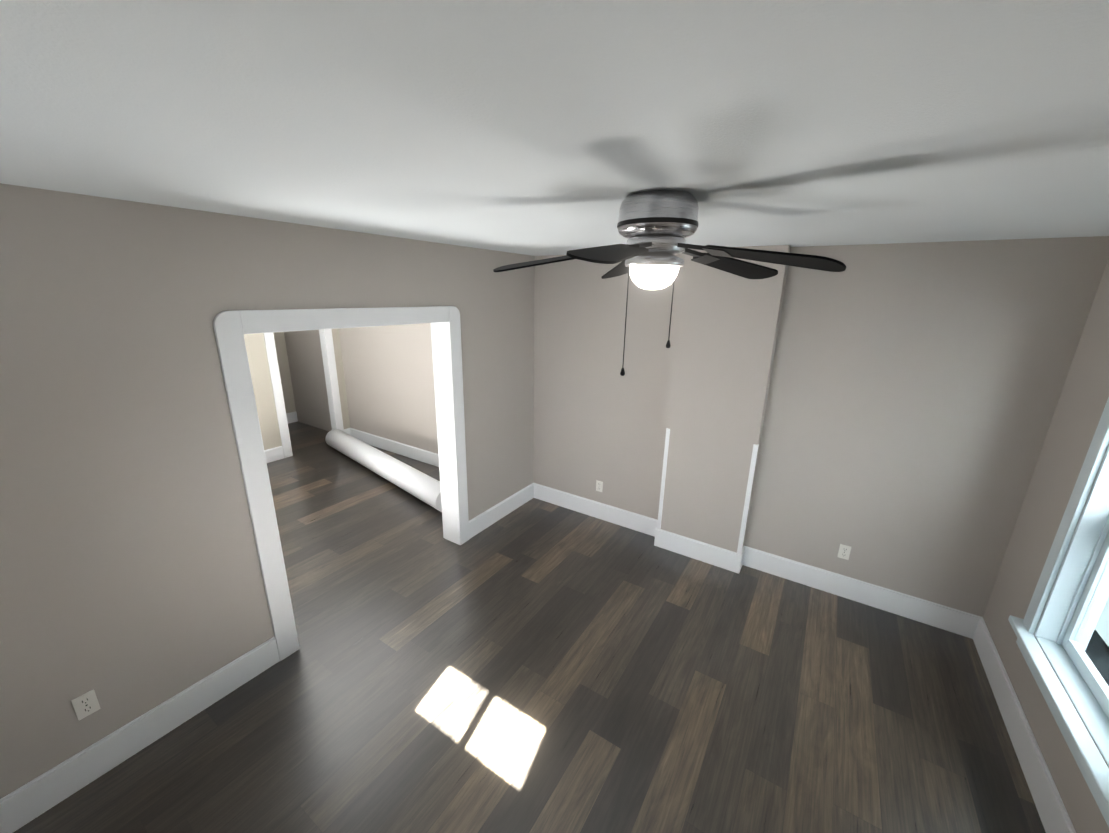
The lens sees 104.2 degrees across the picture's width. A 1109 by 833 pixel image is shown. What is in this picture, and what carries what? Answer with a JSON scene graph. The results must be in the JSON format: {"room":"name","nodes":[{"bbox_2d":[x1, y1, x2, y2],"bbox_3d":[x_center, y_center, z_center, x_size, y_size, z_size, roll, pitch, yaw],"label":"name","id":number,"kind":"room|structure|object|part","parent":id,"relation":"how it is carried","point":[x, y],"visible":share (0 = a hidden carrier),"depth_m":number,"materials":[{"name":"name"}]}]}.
{"room":"empty living room","nodes":[
{"label":"empty living room","id":0,"kind":"room"},
{"bbox_2d":[0,183,534,798],"bbox_3d":[-1.707,0.237,2.534,0.180,2.600,5.200,11,19,31],"label":"wall","id":1,"kind":"structure","parent":0,"point":[132,587],"depth_m":2.02,"materials":[{"name":"beige paint"}]},
{"bbox_2d":[71,689,100,719],"bbox_3d":[-2.149,1.324,1.981,0.009,0.115,0.072,11,19,31],"label":"outlet","id":2,"kind":"object","parent":1,"relation":"attached to","point":[85,704],"visible":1,"depth_m":1.98,"materials":[{"name":"white plastic"}]},
{"bbox_2d":[213,306,468,660],"bbox_3d":[-1.336,0.305,3.156,0.224,2.140,1.690,11,19,31],"label":"door frame","id":3,"kind":"structure","parent":1,"relation":"attached to","point":[231,328],"depth_m":2.64,"materials":[{"name":"white wood"}]},
{"bbox_2d":[273,332,295,412],"bbox_3d":[-5.981,-0.584,5.116,0.100,2.600,5.300,11,19,31],"label":"wall","id":4,"kind":"structure","parent":0,"point":[283,364],"depth_m":7.27,"materials":[{"name":"beige paint"}]},
{"bbox_2d":[244,328,349,449],"bbox_3d":[-4.619,-0.334,4.333,0.120,2.600,5.200,11,19,31],"label":"wall","id":5,"kind":"structure","parent":0,"point":[262,383],"depth_m":5.66,"materials":[{"name":"beige paint"}]},
{"bbox_2d":[263,329,343,457],"bbox_3d":[-3.510,-0.515,6.052,0.140,2.040,0.890,11,19,31],"label":"door frame","id":6,"kind":"structure","parent":5,"relation":"attached to","point":[329,364],"depth_m":6.14,"materials":[{"name":"white wood"}]},
{"bbox_2d":[13,422,1045,832],"bbox_3d":[-2.159,1.428,3.214,9.150,0.080,5.480,11,19,31],"label":"floor","id":7,"kind":"structure","parent":0,"point":[535,666],"depth_m":2.46,"materials":[{"name":"wood"}]},
{"bbox_2d":[325,429,441,511],"bbox_3d":[-2.190,0.598,5.466,2.847,0.270,0.270,15,21,40],"label":"roll","id":8,"kind":"object","parent":7,"relation":"on","point":[420,485],"visible":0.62,"depth_m":5.15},
{"bbox_2d":[0,0,1108,255],"bbox_3d":[-2.110,-1.157,2.472,9.150,0.100,5.480,11,19,31],"label":"ceiling","id":9,"kind":"structure","parent":0,"point":[540,126],"depth_m":0.86,"materials":[{"name":"white paint"}]},
{"bbox_2d":[493,190,845,375],"bbox_3d":[0.363,-0.472,1.628,1.215,0.662,1.184,11,19,31],"label":"ceiling fan","id":10,"kind":"object","parent":9,"relation":"hanging from","point":[655,227],"visible":1,"depth_m":1.51,"materials":[{"name":"silver metal"}]},
{"bbox_3d":[0.377,-0.530,1.653,0.186,0.085,0.186,11,19,31],"label":"globe","id":11,"kind":"part","parent":10,"relation":"part of"},
{"bbox_2d":[284,236,1108,616],"bbox_3d":[-0.652,-0.441,4.963,9.050,2.600,0.180,11,19,31],"label":"wall","id":12,"kind":"structure","parent":0,"point":[914,392],"depth_m":3.11,"materials":[{"name":"beige paint"}]},
{"bbox_2d":[0,411,1075,832],"bbox_3d":[-2.212,1.304,3.166,8.870,0.182,5.200,11,19,31],"label":"baseboard","id":13,"kind":"structure","parent":12,"relation":"attached to","point":[20,807],"depth_m":2.58,"materials":[{"name":"white wood"}]},
{"bbox_2d":[596,480,602,491],"bbox_3d":[0.458,0.715,4.418,0.072,0.115,0.009,11,19,31],"label":"outlet","id":14,"kind":"object","parent":12,"relation":"attached to","point":[599,486],"visible":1,"depth_m":4.42,"materials":[{"name":"white plastic"}]},
{"bbox_2d":[657,428,758,553],"bbox_3d":[1.272,0.629,3.682,0.732,0.980,0.034,11,19,31],"label":"trim","id":15,"kind":"structure","parent":12,"relation":"attached to","point":[747,497],"depth_m":3.57,"materials":[{"name":"white wood"}]},
{"bbox_2d":[837,544,850,559],"bbox_3d":[2.229,1.043,3.319,0.072,0.115,0.009,11,19,31],"label":"outlet","id":16,"kind":"object","parent":12,"relation":"attached to","point":[844,552],"visible":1,"depth_m":3.32,"materials":[{"name":"white plastic"}]},
{"bbox_2d":[661,245,790,552],"bbox_3d":[1.318,0.000,3.557,0.720,2.600,0.150,11,19,31],"label":"column","id":17,"kind":"structure","parent":0,"point":[726,332],"depth_m":3.43,"materials":[{"name":"beige paint"}]},
{"bbox_2d":[983,258,1108,832],"bbox_3d":[1.896,0.769,0.916,0.180,2.600,4.140,11,19,31],"label":"wall","id":18,"kind":"structure","parent":0,"point":[1081,404],"depth_m":2.35,"materials":[{"name":"beige paint"}]},
{"bbox_2d":[1008,615,1108,816],"bbox_3d":[2.350,1.306,1.886,0.245,0.039,1.275,11,19,31],"label":"window sill","id":19,"kind":"structure","parent":18,"relation":"attached to","point":[1092,714],"depth_m":1.92,"materials":[{"name":"white wood"}]},
{"bbox_2d":[1016,397,1108,826],"bbox_3d":[2.384,0.558,1.664,0.206,1.800,1.205,11,19,31],"label":"window","id":20,"kind":"structure","parent":18,"relation":"in","point":[1083,550],"depth_m":2.13,"materials":[{"name":"white wood"}]},
{"bbox_3d":[2.445,0.551,1.665,0.070,1.534,0.885,11,19,31],"label":"window sashes","id":21,"kind":"part","parent":20,"relation":"part of","materials":[{"name":"white wood"}]},
{"label":"outside","id":22,"kind":"structure","parent":0,"visible":0},
{"bbox_2d":[1095,599,1108,645],"bbox_3d":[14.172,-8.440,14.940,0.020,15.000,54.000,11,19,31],"label":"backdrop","id":23,"kind":"structure","parent":22,"point":[1102,624],"depth_m":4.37,"materials":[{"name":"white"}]}
]}

